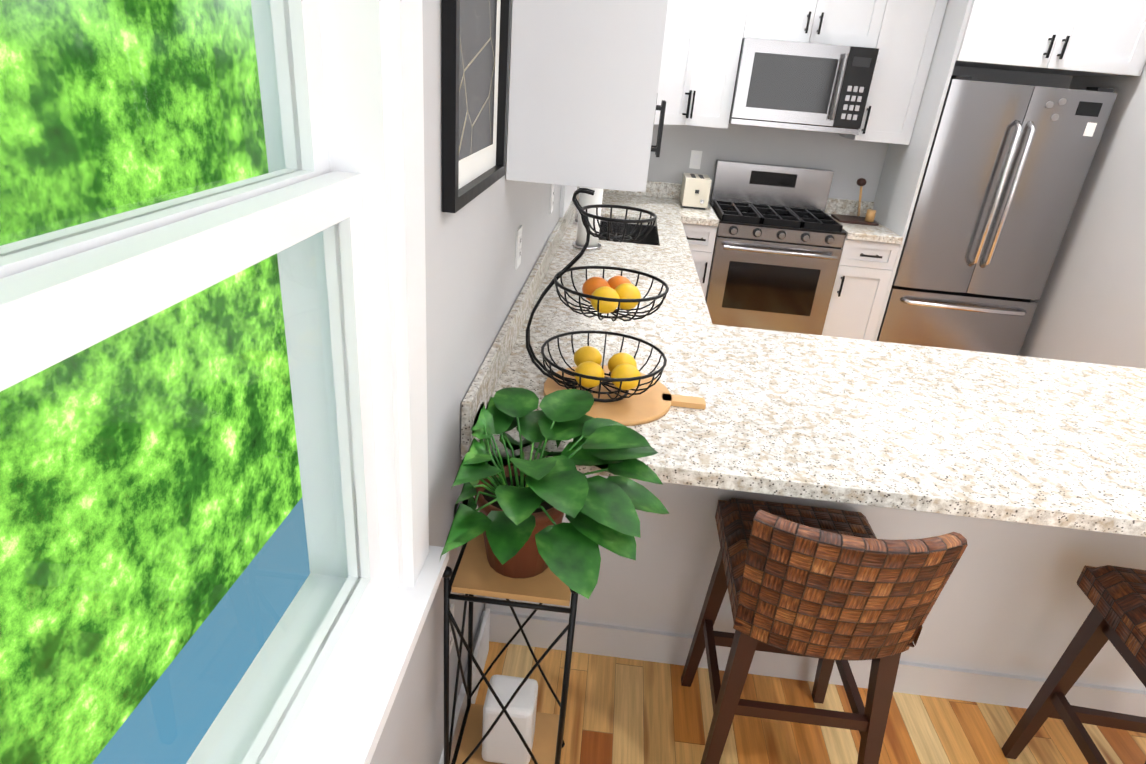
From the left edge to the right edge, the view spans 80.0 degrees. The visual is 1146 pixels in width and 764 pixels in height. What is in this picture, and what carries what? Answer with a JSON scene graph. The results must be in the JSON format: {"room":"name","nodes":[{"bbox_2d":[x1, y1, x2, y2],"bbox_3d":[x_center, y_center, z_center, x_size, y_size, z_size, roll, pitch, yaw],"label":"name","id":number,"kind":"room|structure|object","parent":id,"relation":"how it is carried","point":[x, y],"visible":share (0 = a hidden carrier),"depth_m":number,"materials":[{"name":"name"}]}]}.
{"room":"kitchen","nodes":[
{"label":"kitchen","id":0,"kind":"room"},
{"bbox_2d":[370,0,1145,763],"bbox_3d":[1.299,-0.356,1.571,3.260,2.900,6.620,6,25,3],"label":"wall","id":1,"kind":"structure","parent":0,"point":[1090,308],"depth_m":2.64,"materials":[{"name":"grey paint"}]},
{"bbox_2d":[0,0,448,763],"bbox_3d":[-0.323,-0.060,0.460,0.200,1.505,1.145,6,25,3],"label":"window","id":2,"kind":"structure","parent":1,"relation":"in","point":[330,208],"depth_m":0.85,"materials":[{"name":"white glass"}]},
{"bbox_2d":[449,604,453,654],"bbox_3d":[-0.286,0.584,1.582,0.008,0.116,0.072,6,25,3],"label":"electrical outlet","id":3,"kind":"object","parent":1,"relation":"attached to","point":[451,640],"visible":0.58,"depth_m":1.58,"materials":[{"name":"white plastic"}]},
{"bbox_2d":[439,611,484,763],"bbox_3d":[-0.410,1.404,0.748,0.015,0.130,3.090,6,25,3],"label":"baseboard","id":4,"kind":"structure","parent":1,"relation":"attached to","point":[461,705],"depth_m":1.78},
{"bbox_2d":[442,0,510,212],"bbox_3d":[-0.165,-0.615,1.233,0.022,0.528,0.470,6,25,3],"label":"framed picture","id":5,"kind":"object","parent":1,"relation":"attached to","point":[475,51],"visible":1,"depth_m":1.24,"materials":[{"name":"black wood"}]},
{"bbox_2d":[466,608,489,706],"bbox_3d":[-0.274,0.819,1.996,0.014,0.170,0.260,6,25,3],"label":"air vent","id":6,"kind":"object","parent":1,"relation":"in","point":[481,650],"visible":0.73,"depth_m":1.99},
{"bbox_2d":[515,225,521,268],"bbox_3d":[-0.160,-0.401,2.029,0.008,0.116,0.072,6,25,3],"label":"electrical outlet","id":7,"kind":"object","parent":1,"relation":"attached to","point":[518,247],"visible":1,"depth_m":2.01,"materials":[{"name":"white plastic"}]},
{"bbox_2d":[550,184,554,213],"bbox_3d":[-0.085,-0.762,2.828,0.008,0.116,0.072,6,25,3],"label":"electrical outlet","id":8,"kind":"object","parent":1,"relation":"attached to","point":[552,197],"visible":0.98,"depth_m":2.81,"materials":[{"name":"white plastic"}]},
{"bbox_2d":[559,185,576,217],"bbox_3d":[-0.033,-1.516,3.424,0.200,1.203,0.880,6,25,3],"label":"window","id":9,"kind":"structure","parent":1,"relation":"in","point":[567,192],"depth_m":3.33,"materials":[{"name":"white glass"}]},
{"bbox_2d":[506,0,668,191],"bbox_3d":[0.088,-1.151,1.917,0.347,1.032,0.975,6,25,3],"label":"upper cabinet","id":10,"kind":"object","parent":1,"relation":"attached to","point":[583,87],"depth_m":1.60,"materials":[{"name":"white wood"}]},
{"bbox_2d":[461,181,788,494],"bbox_3d":[0.229,-0.493,3.122,0.660,0.352,3.567,6,25,3],"label":"countertop","id":11,"kind":"structure","parent":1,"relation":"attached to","point":[738,442],"depth_m":2.04,"materials":[{"name":"stone"}]},
{"bbox_2d":[573,187,580,224],"bbox_3d":[0.143,-1.068,3.558,0.246,0.509,0.098,6,25,3],"label":"faucet","id":12,"kind":"object","parent":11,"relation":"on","point":[575,221],"visible":0.02,"depth_m":3.65,"materials":[{"name":"silver metal"}]},
{"bbox_2d":[573,187,602,249],"bbox_3d":[0.080,-0.805,3.145,0.136,0.368,0.136,6,25,3],"label":"paper towel holder","id":13,"kind":"object","parent":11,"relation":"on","point":[586,200],"visible":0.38,"depth_m":3.14,"materials":[{"name":"white paper"}]},
{"bbox_2d":[526,188,705,425],"bbox_3d":[0.124,-0.195,1.655,0.468,0.511,0.330,6,25,3],"label":"fruit basket","id":14,"kind":"object","parent":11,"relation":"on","point":[621,388],"visible":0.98,"depth_m":1.66,"materials":[{"name":"black metal"}]},
{"bbox_2d":[654,0,701,124],"bbox_3d":[0.435,-2.098,3.985,0.648,1.076,0.648,6,25,3],"label":"upper cabinet","id":15,"kind":"object","parent":1,"relation":"attached to","point":[679,47],"visible":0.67,"depth_m":3.96,"materials":[{"name":"white wood"}]},
{"bbox_2d":[689,150,701,168],"bbox_3d":[0.822,-1.489,4.578,0.072,0.116,0.008,6,25,3],"label":"electrical outlet","id":16,"kind":"object","parent":1,"relation":"attached to","point":[695,159],"visible":1,"depth_m":4.58,"materials":[{"name":"white plastic"}]},
{"bbox_2d":[697,187,718,226],"bbox_3d":[0.798,-1.140,4.379,0.218,0.140,0.657,6,25,3],"label":"countertop","id":17,"kind":"structure","parent":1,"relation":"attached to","point":[707,217],"depth_m":4.17,"materials":[{"name":"stone"}]},
{"bbox_2d":[680,173,711,209],"bbox_3d":[0.794,-1.242,4.445,0.160,0.186,0.280,6,25,3],"label":"toaster","id":18,"kind":"object","parent":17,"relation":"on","point":[695,191],"visible":1,"depth_m":4.34,"materials":[{"name":"plastic"}]},
{"bbox_2d":[685,0,760,128],"bbox_3d":[0.896,-2.091,4.110,0.330,1.032,0.347,6,25,3],"label":"upper cabinet","id":19,"kind":"object","parent":1,"relation":"attached to","point":[723,24],"depth_m":4.01,"materials":[{"name":"white wood"}]},
{"bbox_2d":[757,0,888,47],"bbox_3d":[1.396,-2.266,3.984,0.760,0.532,0.347,6,25,3],"label":"upper cabinet","id":20,"kind":"object","parent":1,"relation":"attached to","point":[855,23],"depth_m":3.89,"materials":[{"name":"white wood"}]},
{"bbox_2d":[729,37,878,134],"bbox_3d":[1.351,-1.786,4.133,0.754,0.462,0.476,6,25,3],"label":"microwave","id":21,"kind":"object","parent":20,"relation":"attached to","point":[802,86],"visible":0.98,"depth_m":3.96,"materials":[{"name":"plastic"}]},
{"bbox_2d":[825,198,902,243],"bbox_3d":[1.828,-1.032,4.338,0.324,0.140,0.645,6,25,3],"label":"countertop","id":22,"kind":"structure","parent":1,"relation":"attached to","point":[880,233],"depth_m":4.27,"materials":[{"name":"stone"}]},
{"bbox_2d":[831,178,878,225],"bbox_3d":[1.835,-1.166,4.381,0.240,0.265,0.220,6,25,3],"label":"tray","id":23,"kind":"object","parent":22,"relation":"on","point":[868,219],"visible":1,"depth_m":4.37,"materials":[{"name":"brown wood"}]},
{"bbox_2d":[839,0,947,144],"bbox_3d":[1.886,-1.985,4.065,0.389,1.032,0.347,6,25,3],"label":"upper cabinet","id":24,"kind":"object","parent":1,"relation":"attached to","point":[902,36],"depth_m":3.96,"materials":[{"name":"white wood"}]},
{"bbox_2d":[745,328,1145,536],"bbox_3d":[1.222,0.104,1.876,1.552,0.040,0.982,6,25,3],"label":"countertop","id":25,"kind":"structure","parent":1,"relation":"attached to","point":[1018,439],"depth_m":1.74,"materials":[{"name":"stone"}]},
{"bbox_2d":[475,641,1145,763],"bbox_3d":[1.183,0.993,2.192,3.260,0.080,6.620,6,25,3],"label":"floor","id":26,"kind":"structure","parent":0,"point":[624,711],"depth_m":1.99,"materials":[{"name":"brown wood"}]},
{"bbox_2d":[442,497,577,763],"bbox_3d":[-0.141,0.678,1.606,0.279,0.772,0.264,6,25,3],"label":"plant stand","id":27,"kind":"object","parent":26,"relation":"on","point":[473,573],"visible":0.71,"depth_m":1.46,"materials":[{"name":"black metal"}]},
{"bbox_2d":[482,675,537,763],"bbox_3d":[-0.154,0.829,1.675,0.120,0.190,0.110,6,25,3],"label":"router","id":28,"kind":"object","parent":27,"relation":"on","point":[502,742],"visible":0.94,"depth_m":1.63,"materials":[{"name":"white plastic"}]},
{"bbox_2d":[440,387,669,598],"bbox_3d":[-0.002,0.244,1.359,0.403,0.346,0.504,6,25,3],"label":"plant","id":29,"kind":"object","parent":27,"relation":"on","point":[523,505],"visible":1,"depth_m":1.28,"materials":[{"name":"green plant"}]},
{"bbox_2d":[485,474,732,665],"bbox_3d":[0.103,0.331,2.275,0.661,0.880,0.611,6,25,3],"label":"base cabinet","id":30,"kind":"object","parent":26,"relation":"on","point":[649,607],"depth_m":2.07,"materials":[{"name":"white paint"}]},
{"bbox_2d":[682,223,716,297],"bbox_3d":[0.740,-0.687,4.608,0.257,0.880,0.622,6,25,3],"label":"base cabinet","id":31,"kind":"object","parent":26,"relation":"on","point":[700,238],"depth_m":4.20,"materials":[{"name":"white wood"}]},
{"bbox_2d":[705,159,845,334],"bbox_3d":[1.257,-0.760,4.479,0.754,1.200,0.707,6,25,3],"label":"range","id":32,"kind":"object","parent":26,"relation":"on","point":[779,242],"visible":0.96,"depth_m":4.26,"materials":[{"name":"metal"}]},
{"bbox_2d":[681,498,967,763],"bbox_3d":[0.562,0.621,1.729,0.430,0.889,0.490,6,25,3],"label":"stool","id":33,"kind":"object","parent":26,"relation":"on","point":[828,587],"visible":1,"depth_m":1.48,"materials":[{"name":"wicker"}]},
{"bbox_2d":[822,238,899,340],"bbox_3d":[1.789,-0.574,4.560,0.327,0.880,0.622,6,25,3],"label":"base cabinet","id":34,"kind":"object","parent":26,"relation":"on","point":[862,281],"depth_m":4.23,"materials":[{"name":"white wood"}]},
{"bbox_2d":[698,490,1120,708],"bbox_3d":[0.916,0.419,2.239,1.095,0.880,0.611,6,25,3],"label":"peninsula base panel","id":35,"kind":"object","parent":26,"relation":"on","point":[1011,609],"depth_m":1.98,"materials":[{"name":"white paint"}]},
{"bbox_2d":[877,75,1117,355],"bbox_3d":[2.442,-0.906,4.295,0.868,1.805,0.707,6,25,3],"label":"refrigerator","id":36,"kind":"object","parent":26,"relation":"on","point":[1005,173],"visible":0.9,"depth_m":3.95,"materials":[{"name":"metal"}]},
{"bbox_2d":[873,0,1145,340],"bbox_3d":[2.483,-1.224,4.170,1.021,2.491,0.680,6,25,3],"label":"tall cabinet","id":37,"kind":"object","parent":26,"relation":"on","point":[1086,37],"visible":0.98,"depth_m":3.62,"materials":[{"name":"white wood"}]},
{"bbox_2d":[1001,565,1145,763],"bbox_3d":[1.451,0.767,1.579,0.430,0.889,0.490,7,25,5],"label":"stool","id":38,"kind":"object","parent":26,"relation":"on","point":[1116,597],"visible":1,"depth_m":1.71,"materials":[{"name":"wood"}]},
{"bbox_2d":[1041,534,1145,716],"bbox_3d":[1.628,0.495,2.207,0.585,0.880,0.611,6,25,3],"label":"base cabinet","id":39,"kind":"object","parent":26,"relation":"on","point":[1108,683],"depth_m":2.05,"materials":[{"name":"white paint"}]},
{"label":"outside","id":40,"kind":"structure","parent":0,"visible":0},
{"bbox_2d":[0,0,301,763],"bbox_3d":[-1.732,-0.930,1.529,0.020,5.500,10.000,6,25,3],"label":"trees","id":41,"kind":"object","parent":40,"point":[180,400],"depth_m":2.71,"materials":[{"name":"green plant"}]}
]}

